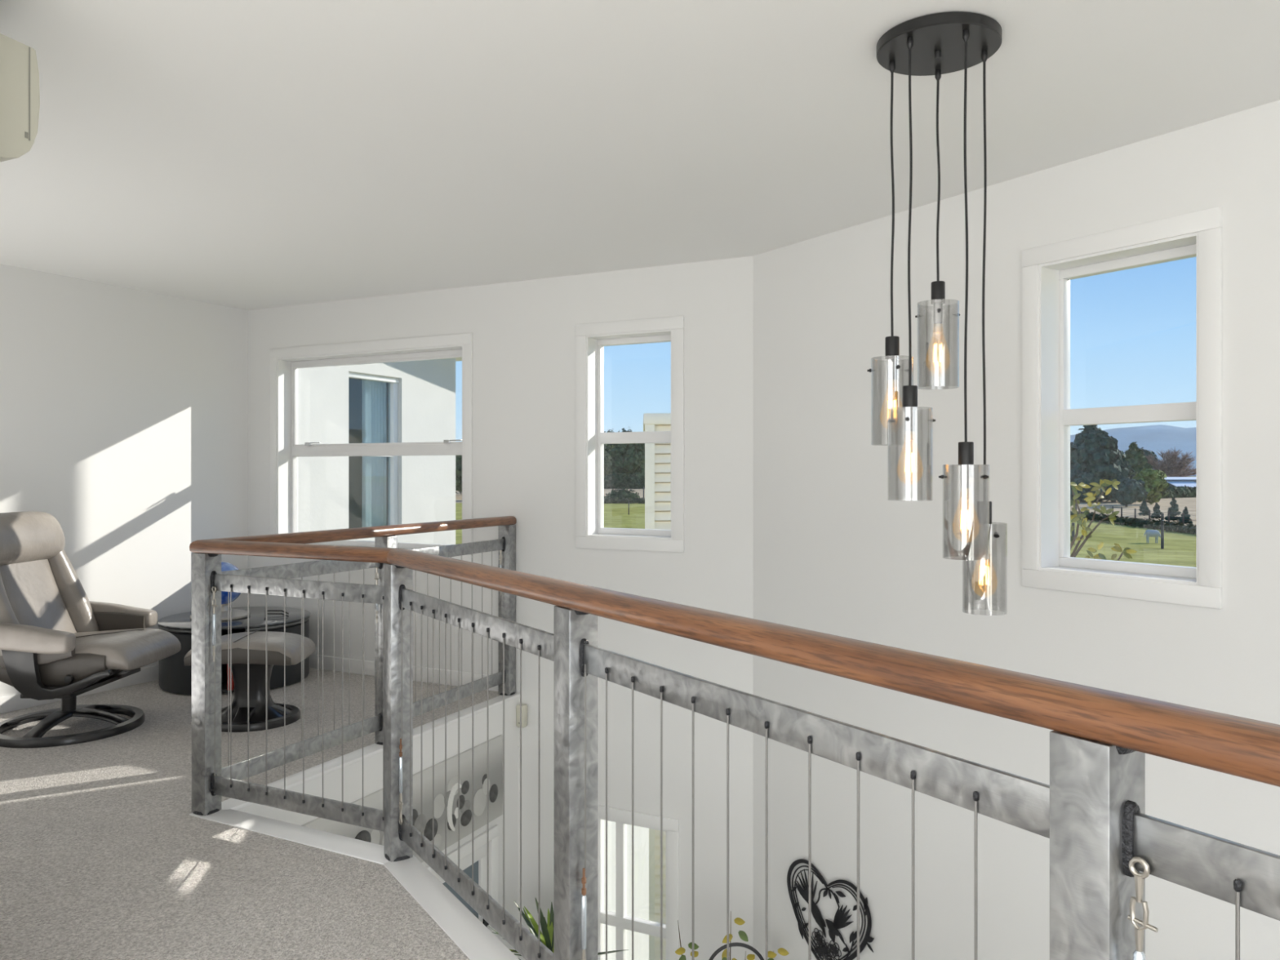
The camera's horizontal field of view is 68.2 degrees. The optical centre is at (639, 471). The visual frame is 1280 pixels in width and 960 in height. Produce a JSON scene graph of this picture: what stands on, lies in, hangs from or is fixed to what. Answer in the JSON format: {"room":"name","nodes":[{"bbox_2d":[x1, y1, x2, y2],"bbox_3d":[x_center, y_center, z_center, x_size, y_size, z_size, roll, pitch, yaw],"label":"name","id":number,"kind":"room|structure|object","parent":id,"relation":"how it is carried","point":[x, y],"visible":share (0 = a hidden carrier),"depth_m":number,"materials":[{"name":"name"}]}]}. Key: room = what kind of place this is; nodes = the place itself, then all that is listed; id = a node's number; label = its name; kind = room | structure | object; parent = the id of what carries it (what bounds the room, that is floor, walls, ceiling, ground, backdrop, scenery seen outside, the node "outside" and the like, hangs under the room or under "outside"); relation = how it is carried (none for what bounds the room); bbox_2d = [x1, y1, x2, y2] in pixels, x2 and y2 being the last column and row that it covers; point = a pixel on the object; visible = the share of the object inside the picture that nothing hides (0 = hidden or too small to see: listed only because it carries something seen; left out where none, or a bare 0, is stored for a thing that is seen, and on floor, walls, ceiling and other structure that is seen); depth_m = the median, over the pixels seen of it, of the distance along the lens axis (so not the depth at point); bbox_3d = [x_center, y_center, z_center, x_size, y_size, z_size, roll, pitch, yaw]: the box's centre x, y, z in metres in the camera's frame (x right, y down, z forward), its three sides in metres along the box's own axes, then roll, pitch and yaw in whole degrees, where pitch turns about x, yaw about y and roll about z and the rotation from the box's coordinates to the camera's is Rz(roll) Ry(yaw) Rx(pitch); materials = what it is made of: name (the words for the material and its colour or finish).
{"room":"upstairs landing","nodes":[
{"label":"upstairs landing","id":0,"kind":"room"},
{"bbox_2d":[0,263,248,697],"bbox_3d":[-3.564,1.465,5.029,0.160,5.170,3.540,0,0,27],"label":"wall","id":1,"kind":"structure","parent":0,"point":[124,411],"depth_m":5.72,"materials":[{"name":"white paint"}]},
{"bbox_2d":[0,664,159,714],"bbox_3d":[-3.484,1.255,4.995,0.014,0.090,3.470,0,0,27],"label":"baseboard","id":2,"kind":"structure","parent":1,"relation":"attached to","point":[10,703],"depth_m":5.56,"materials":[{"name":"white wood"}]},
{"bbox_2d":[0,667,519,959],"bbox_3d":[-1.746,1.450,1.410,5.278,0.300,10.239,0,0,-23],"label":"floor","id":3,"kind":"structure","parent":0,"point":[104,856],"depth_m":3.22,"materials":[{"name":"carpet"}]},
{"bbox_2d":[0,511,181,748],"bbox_3d":[-2.870,0.753,4.800,0.839,1.095,0.831,0,0,1],"label":"recliner chair","id":4,"kind":"object","parent":3,"relation":"on","point":[56,642],"visible":1,"depth_m":4.71,"materials":[{"name":"beige leather"}]},
{"bbox_2d":[156,606,311,694],"bbox_3d":[-2.520,1.097,5.900,0.880,0.391,0.880,0,0,0],"label":"coffee table","id":5,"kind":"object","parent":3,"relation":"on","point":[175,677],"visible":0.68,"depth_m":5.65,"materials":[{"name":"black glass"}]},
{"bbox_2d":[190,561,250,621],"bbox_3d":[-2.600,0.729,5.860,0.344,0.345,0.344,0,0,0],"label":"globe","id":6,"kind":"object","parent":5,"relation":"on","point":[237,614],"visible":0.34,"depth_m":5.81,"materials":[{"name":"blue"}]},
{"bbox_2d":[226,663,234,690],"bbox_3d":[-2.401,1.170,5.573,0.028,0.200,0.154,0,0,-12],"label":"book","id":7,"kind":"object","parent":5,"relation":"in","point":[233,682],"visible":0.29,"depth_m":5.50,"materials":[{"name":"red paper"}]},
{"bbox_2d":[265,608,288,617],"bbox_3d":[-2.260,0.877,5.892,0.136,0.053,0.140,0,0,-20],"label":"eyeglasses","id":8,"kind":"object","parent":5,"relation":"on","point":[265,609],"visible":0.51,"depth_m":5.85,"materials":[{"name":"black metal"}]},
{"bbox_2d":[183,628,315,732],"bbox_3d":[-2.030,1.075,4.950,0.550,0.449,0.456,0,0,-3],"label":"ottoman","id":9,"kind":"object","parent":3,"relation":"on","point":[257,640],"visible":0.7,"depth_m":4.87,"materials":[{"name":"beige leather"}]},
{"bbox_2d":[183,631,315,664],"bbox_3d":[-2.030,0.920,4.950,0.550,0.132,0.416,0,0,-3],"label":"cushion","id":10,"kind":"object","parent":9,"relation":"on","point":[257,640],"depth_m":4.78,"materials":[{"name":"beige leather"}]},
{"bbox_2d":[383,855,519,959],"bbox_3d":[0.793,1.304,0.707,0.108,0.016,5.944,0,0,-33],"label":"trim","id":11,"kind":"structure","parent":3,"relation":"on","point":[468,933],"depth_m":2.78,"materials":[{"name":"white paint"}]},
{"bbox_2d":[189,515,1279,959],"bbox_3d":[-0.230,0.777,2.107,1.644,1.038,6.863,0,0,-22],"label":"balustrade","id":12,"kind":"object","parent":11,"relation":"on","point":[1104,844],"visible":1,"depth_m":1.77,"materials":[{"name":"metal"}]},
{"bbox_2d":[421,746,518,958],"bbox_3d":[-1.223,2.681,4.574,0.100,2.738,2.201,0,0,25],"label":"wall","id":13,"kind":"structure","parent":0,"point":[511,757],"depth_m":5.46,"materials":[{"name":"white paint"}]},
{"bbox_2d":[189,808,388,864],"bbox_3d":[-1.248,1.304,3.403,0.984,0.016,0.116,0,0,28],"label":"trim","id":14,"kind":"structure","parent":13,"relation":"attached to","point":[363,850],"depth_m":3.38,"materials":[{"name":"white paint"}]},
{"bbox_2d":[191,692,519,813],"bbox_3d":[-1.196,1.304,4.561,0.095,0.016,2.204,0,0,25],"label":"trim","id":15,"kind":"structure","parent":13,"relation":"attached to","point":[295,780],"depth_m":4.30,"materials":[{"name":"white paint"}]},
{"bbox_2d":[300,734,502,862],"bbox_3d":[-1.136,1.710,4.592,0.041,0.450,1.665,0,0,25],"label":"flower canvas","id":16,"kind":"object","parent":13,"relation":"attached to","point":[374,800],"visible":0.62,"depth_m":4.90,"materials":[{"name":"white fabric"}]},
{"bbox_2d":[426,824,497,937],"bbox_3d":[-1.034,3.020,4.845,0.105,2.060,1.080,0,0,25],"label":"door","id":17,"kind":"structure","parent":13,"relation":"in","point":[480,842],"depth_m":5.22,"materials":[{"name":"white"}]},
{"bbox_2d":[248,256,753,959],"bbox_3d":[-1.029,1.465,5.797,3.750,5.170,0.160,0,0,27],"label":"wall","id":18,"kind":"structure","parent":0,"point":[523,332],"depth_m":5.31,"materials":[{"name":"white paint"}]},
{"bbox_2d":[269,333,472,561],"bbox_3d":[-1.731,-0.135,6.133,1.689,1.402,0.164,0,0,27],"label":"window","id":19,"kind":"structure","parent":18,"relation":"in","point":[285,450],"depth_m":6.26,"materials":[{"name":"white wood"}]},
{"bbox_2d":[309,653,497,691],"bbox_3d":[-1.739,1.255,6.055,2.161,0.090,0.014,0,0,27],"label":"baseboard","id":20,"kind":"structure","parent":18,"relation":"attached to","point":[355,665],"depth_m":6.03,"materials":[{"name":"white wood"}]},
{"bbox_2d":[515,703,527,727],"bbox_3d":[-0.688,1.419,5.501,0.060,0.127,0.054,0,0,27],"label":"sensor","id":21,"kind":"object","parent":18,"relation":"attached to","point":[524,707],"visible":0.88,"depth_m":5.48,"materials":[{"name":"beige plastic"}]},
{"bbox_2d":[575,315,684,552],"bbox_3d":[-0.031,-0.203,5.284,0.667,1.267,0.164,0,0,27],"label":"window","id":22,"kind":"structure","parent":18,"relation":"in","point":[591,339],"depth_m":5.33,"materials":[{"name":"white"}]},
{"bbox_2d":[597,804,679,959],"bbox_3d":[-0.044,2.567,5.290,0.637,1.397,0.164,0,0,27],"label":"window","id":23,"kind":"structure","parent":18,"relation":"in","point":[620,919],"depth_m":5.29,"materials":[{"name":"white"}]},
{"bbox_2d":[0,0,1279,310],"bbox_3d":[-1.341,-1.220,1.613,7.160,0.200,10.230,0,0,-33],"label":"ceiling","id":24,"kind":"structure","parent":0,"point":[242,154],"depth_m":3.06,"materials":[{"name":"white paint"}]},
{"bbox_2d":[866,11,1007,615],"bbox_3d":[0.779,-0.379,2.447,0.335,1.483,0.343,0,0,0],"label":"pendant light","id":25,"kind":"object","parent":24,"relation":"hanging from","point":[936,44],"visible":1,"depth_m":2.43,"materials":[{"name":"black"}]},
{"bbox_2d":[752,99,1279,959],"bbox_3d":[2.454,1.465,2.180,0.160,5.170,6.660,0,0,-33],"label":"wall","id":26,"kind":"structure","parent":0,"point":[832,554],"depth_m":3.80,"materials":[{"name":"white paint"}]},
{"bbox_2d":[786,858,874,959],"bbox_3d":[0.880,2.108,4.423,0.006,0.484,0.568,0,0,-33],"label":"wall art","id":27,"kind":"object","parent":26,"relation":"attached to","point":[840,919],"visible":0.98,"depth_m":4.43,"materials":[{"name":"black metal"}]},
{"bbox_2d":[812,928,825,947],"bbox_3d":[0.845,2.205,4.477,0.006,0.081,0.087,0,0,-33],"label":"flower","id":28,"kind":"object","parent":27,"relation":"on","point":[819,937],"depth_m":4.47,"materials":[{"name":"black metal"}]},
{"bbox_2d":[813,942,824,959],"bbox_3d":[0.849,2.265,4.470,0.006,0.069,0.075,0,0,-33],"label":"flower","id":29,"kind":"object","parent":27,"relation":"on","point":[818,949],"depth_m":4.47,"materials":[{"name":"black metal"}]},
{"bbox_2d":[818,939,832,959],"bbox_3d":[0.871,2.245,4.437,0.006,0.085,0.092,0,0,-33],"label":"flower","id":30,"kind":"object","parent":27,"relation":"on","point":[824,950],"depth_m":4.44,"materials":[{"name":"black metal"}]},
{"bbox_2d":[827,940,841,959],"bbox_3d":[0.903,2.220,4.388,0.006,0.081,0.087,0,0,-33],"label":"flower","id":31,"kind":"object","parent":27,"relation":"on","point":[833,949],"depth_m":4.39,"materials":[{"name":"black metal"}]},
{"bbox_2d":[1022,206,1222,608],"bbox_3d":[1.700,-0.203,3.313,0.164,1.267,0.706,0,0,-33],"label":"window","id":32,"kind":"structure","parent":26,"relation":"in","point":[1048,270],"depth_m":3.36,"materials":[{"name":"white wood"}]},
{"bbox_3d":[-0.038,4.125,1.540,8.637,0.150,10.210,0,0,0],"label":"floor","id":33,"kind":"structure","parent":0,"visible":0},
{"bbox_2d":[488,897,628,959],"bbox_3d":[-0.464,3.162,4.904,0.691,1.775,0.570,0,0,29],"label":"spiky potted plant","id":34,"kind":"object","parent":33,"relation":"on","point":[547,938],"visible":0.2,"depth_m":5.10,"materials":[{"name":"green plant"}]},
{"bbox_2d":[675,911,788,959],"bbox_3d":[0.455,3.100,4.607,0.504,1.900,0.290,0,0,25],"label":"wall art","id":35,"kind":"object","parent":33,"relation":"on","point":[743,935],"visible":0.94,"depth_m":4.59,"materials":[{"name":"yellow metal"}]},
{"bbox_3d":[-2.874,1.465,2.650,2.988,5.170,1.599,0,0,0],"label":"wall","id":36,"kind":"structure","parent":0,"visible":0},
{"bbox_2d":[0,33,39,162],"bbox_3d":[-1.873,-0.878,2.371,0.841,0.304,0.230,0,0,27],"label":"air conditioner","id":37,"kind":"object","parent":36,"relation":"attached to","point":[20,88],"visible":1,"depth_m":2.24,"materials":[{"name":"beige plastic"}]},
{"label":"outside","id":38,"kind":"structure","parent":0,"visible":0},
{"bbox_2d":[1070,424,1196,476],"bbox_3d":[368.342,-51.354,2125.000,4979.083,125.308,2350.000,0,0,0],"label":"hill","id":39,"kind":"structure","parent":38,"point":[1155,438],"depth_m":2060.23,"materials":[{"name":"blue"}]},
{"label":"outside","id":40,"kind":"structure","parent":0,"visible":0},
{"bbox_2d":[455,502,1196,567],"bbox_3d":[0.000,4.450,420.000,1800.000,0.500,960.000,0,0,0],"label":"ground","id":41,"kind":"structure","parent":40,"point":[1180,548],"depth_m":59.12,"materials":[{"name":"green plant"}]},
{"bbox_2d":[297,357,462,544],"bbox_3d":[-3.760,1.078,9.360,4.620,6.244,3.735,0,0,27],"label":"house wing","id":42,"kind":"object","parent":41,"relation":"on","point":[410,401],"visible":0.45,"depth_m":8.71,"materials":[{"name":"white paint"}]},
{"bbox_2d":[361,379,386,527],"bbox_3d":[-2.430,-0.092,8.652,0.063,1.505,0.317,0,0,26],"label":"curtain","id":43,"kind":"object","parent":42,"relation":"hanging from","point":[374,428],"depth_m":8.62,"materials":[{"name":"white fabric"}]},
{"bbox_2d":[604,486,639,502],"bbox_3d":[-2.597,3.389,131.999,5.268,2.646,2.128,0,0,0],"label":"bush","id":44,"kind":"object","parent":41,"relation":"on","point":[621,493],"visible":0.61,"depth_m":131.55,"materials":[{"name":"green plant"}]},
{"bbox_2d":[604,497,644,503],"bbox_3d":[-2.891,3.885,126.545,8.848,1.161,2.866,0,0,0],"label":"hedge","id":45,"kind":"object","parent":41,"relation":"on","point":[611,500],"visible":0.52,"depth_m":125.89,"materials":[{"name":"green plant"}]},
{"bbox_2d":[604,820,648,959],"bbox_3d":[-0.226,2.960,6.151,0.190,2.480,1.030,0,0,27],"label":"wall","id":46,"kind":"structure","parent":41,"relation":"on","point":[641,834],"depth_m":6.35,"materials":[{"name":"white paint"}]},
{"bbox_2d":[643,413,671,959],"bbox_3d":[1.260,1.853,8.650,2.460,4.695,1.420,0,0,0],"label":"building","id":47,"kind":"structure","parent":41,"relation":"on","point":[657,455],"depth_m":7.97,"materials":[{"name":"beige"}]},
{"bbox_2d":[1071,522,1075,544],"bbox_3d":[25.197,3.625,54.985,0.162,1.350,0.200,0,0,0],"label":"fence post","id":48,"kind":"object","parent":41,"relation":"on","point":[1073,523],"visible":0.62,"depth_m":54.96,"materials":[{"name":"brown"}]},
{"bbox_2d":[1070,479,1137,560],"bbox_3d":[3.354,2.117,6.990,0.572,4.168,0.267,0,0,0],"label":"young tree","id":49,"kind":"object","parent":41,"relation":"on","point":[1077,517],"visible":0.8,"depth_m":6.99,"materials":[{"name":"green plant"}]},
{"bbox_2d":[1070,510,1196,534],"bbox_3d":[38.970,3.956,75.740,4.663,0.961,27.841,0,0,0],"label":"hedge","id":50,"kind":"object","parent":41,"relation":"on","point":[1179,526],"visible":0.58,"depth_m":71.07,"materials":[{"name":"green plant"}]},
{"bbox_2d":[1075,503,1196,525],"bbox_3d":[40.891,3.675,79.000,2.735,1.250,28.140,0,0,0],"label":"fence","id":51,"kind":"object","parent":41,"relation":"on","point":[1112,507],"visible":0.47,"depth_m":75.93,"materials":[{"name":"brown wood"}]},
{"bbox_2d":[1143,529,1160,542],"bbox_3d":[30.436,3.808,55.991,1.105,0.785,0.420,0,0,8],"label":"sheep","id":52,"kind":"object","parent":41,"relation":"on","point":[1149,533],"visible":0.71,"depth_m":55.88},
{"bbox_2d":[1160,513,1164,548],"bbox_3d":[28.562,3.275,51.685,0.143,2.050,0.180,0,0,0],"label":"fence post","id":53,"kind":"object","parent":41,"relation":"on","point":[1162,514],"visible":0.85,"depth_m":51.65,"materials":[{"name":"brown"}]},
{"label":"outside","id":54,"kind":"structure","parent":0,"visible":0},
{"bbox_2d":[455,486,1196,525],"bbox_3d":[110.000,4.180,175.000,620.000,0.040,310.000,0,0,0],"label":"dry field","id":55,"kind":"structure","parent":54,"point":[1190,503],"depth_m":116.69,"materials":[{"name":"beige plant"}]},
{"bbox_2d":[455,455,462,493],"bbox_3d":[-29.607,-0.232,150.137,9.340,9.065,8.045,0,0,0],"label":"tree","id":56,"kind":"object","parent":55,"relation":"on","point":[458,458],"visible":0.18,"depth_m":147.43,"materials":[{"name":"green plant"}]},
{"bbox_2d":[604,444,615,477],"bbox_3d":[-10.585,-2.097,262.125,15.420,12.793,14.874,0,0,0],"label":"tree","id":57,"kind":"object","parent":55,"relation":"on","point":[607,468],"visible":0.19,"depth_m":256.43,"materials":[{"name":"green plant"}]},
{"bbox_2d":[604,427,631,447],"bbox_3d":[-7.125,-5.109,300.905,13.478,18.818,13.567,0,0,0],"label":"tree","id":58,"kind":"object","parent":55,"relation":"on","point":[623,428],"visible":0.02,"depth_m":298.77,"materials":[{"name":"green plant"}]},
{"bbox_2d":[604,472,644,488],"bbox_3d":[-4.966,2.687,235.906,24.580,5.283,11.783,0,0,0],"label":"hedge","id":59,"kind":"object","parent":55,"relation":"on","point":[633,481],"visible":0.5,"depth_m":234.05,"materials":[{"name":"green plant"}]},
{"bbox_2d":[607,443,644,476],"bbox_3d":[-1.850,-2.552,245.143,13.241,13.704,13.694,0,0,0],"label":"tree","id":60,"kind":"object","parent":55,"relation":"on","point":[628,460],"visible":0.7,"depth_m":241.59,"materials":[{"name":"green plant"}]},
{"bbox_2d":[1070,424,1135,502],"bbox_3d":[63.612,-1.638,132.534,13.437,12.041,12.853,0,0,0],"label":"conifer tree","id":61,"kind":"object","parent":55,"relation":"on","point":[1095,455],"visible":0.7,"depth_m":128.97,"materials":[{"name":"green plant"}]},
{"bbox_2d":[1103,477,1147,506],"bbox_3d":[58.109,2.481,113.005,5.255,3.639,5.211,0,0,0],"label":"evergreen shrub","id":62,"kind":"object","parent":55,"relation":"on","point":[1130,491],"visible":0.87,"depth_m":111.67,"materials":[{"name":"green plant"}]},
{"bbox_2d":[1137,499,1149,515],"bbox_3d":[47.984,3.439,90.020,1.097,1.722,0.942,0,0,0],"label":"sapling","id":63,"kind":"object","parent":55,"relation":"on","point":[1144,505],"visible":0.93,"depth_m":89.86,"materials":[{"name":"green plant"}]},
{"bbox_2d":[1123,441,1169,497],"bbox_3d":[76.155,-0.182,147.095,10.228,9.135,9.124,0,0,0],"label":"conifer tree","id":64,"kind":"object","parent":55,"relation":"on","point":[1135,455],"visible":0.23,"depth_m":145.64,"materials":[{"name":"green plant"}]},
{"bbox_2d":[1137,446,1157,463],"bbox_3d":[108.178,-0.642,206.002,8.181,9.884,8.164,0,0,0],"label":"conifer tree","id":65,"kind":"object","parent":55,"relation":"on","point":[1147,453],"visible":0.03,"depth_m":203.59,"materials":[{"name":"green plant"}]},
{"bbox_2d":[1132,467,1168,504],"bbox_3d":[64.659,1.821,120.854,4.880,4.957,4.356,0,0,0],"label":"evergreen shrub","id":66,"kind":"object","parent":55,"relation":"on","point":[1154,481],"visible":0.7,"depth_m":119.60,"materials":[{"name":"green plant"}]},
{"bbox_2d":[1151,502,1162,519],"bbox_3d":[45.828,3.504,84.012,1.062,1.593,1.107,0,0,0],"label":"sapling","id":67,"kind":"object","parent":55,"relation":"on","point":[1156,508],"visible":0.98,"depth_m":83.86,"materials":[{"name":"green plant"}]},
{"bbox_2d":[1145,446,1196,476],"bbox_3d":[103.432,-0.380,185.170,11.997,9.361,13.046,0,0,0],"label":"bare tree","id":68,"kind":"object","parent":55,"relation":"on","point":[1170,464],"visible":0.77,"depth_m":182.99,"materials":[{"name":"brown plant"}]},
{"bbox_2d":[1164,497,1181,521],"bbox_3d":[44.603,3.179,79.046,1.421,2.243,1.261,0,0,26],"label":"sapling","id":69,"kind":"object","parent":55,"relation":"on","point":[1174,508],"visible":0.94,"depth_m":78.86,"materials":[{"name":"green plant"}]},
{"bbox_2d":[1161,484,1196,497],"bbox_3d":[90.402,3.535,155.982,18.588,2.844,13.822,0,0,0],"label":"hedge","id":70,"kind":"object","parent":55,"relation":"on","point":[1180,491],"visible":0.46,"depth_m":152.61,"materials":[{"name":"green plant"}]},
{"bbox_2d":[1164,476,1196,487],"bbox_3d":[99.178,2.550,173.300,13.000,3.300,10.600,0,0,0],"label":"shed","id":71,"kind":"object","parent":55,"relation":"on","point":[1175,482],"visible":0.23,"depth_m":171.53,"materials":[{"name":"grey"}]},
{"bbox_2d":[1177,506,1192,524],"bbox_3d":[43.859,3.533,76.039,0.850,1.533,1.017,0,0,-40],"label":"sapling","id":72,"kind":"object","parent":55,"relation":"on","point":[1185,510],"visible":0.8,"depth_m":75.89,"materials":[{"name":"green plant"}]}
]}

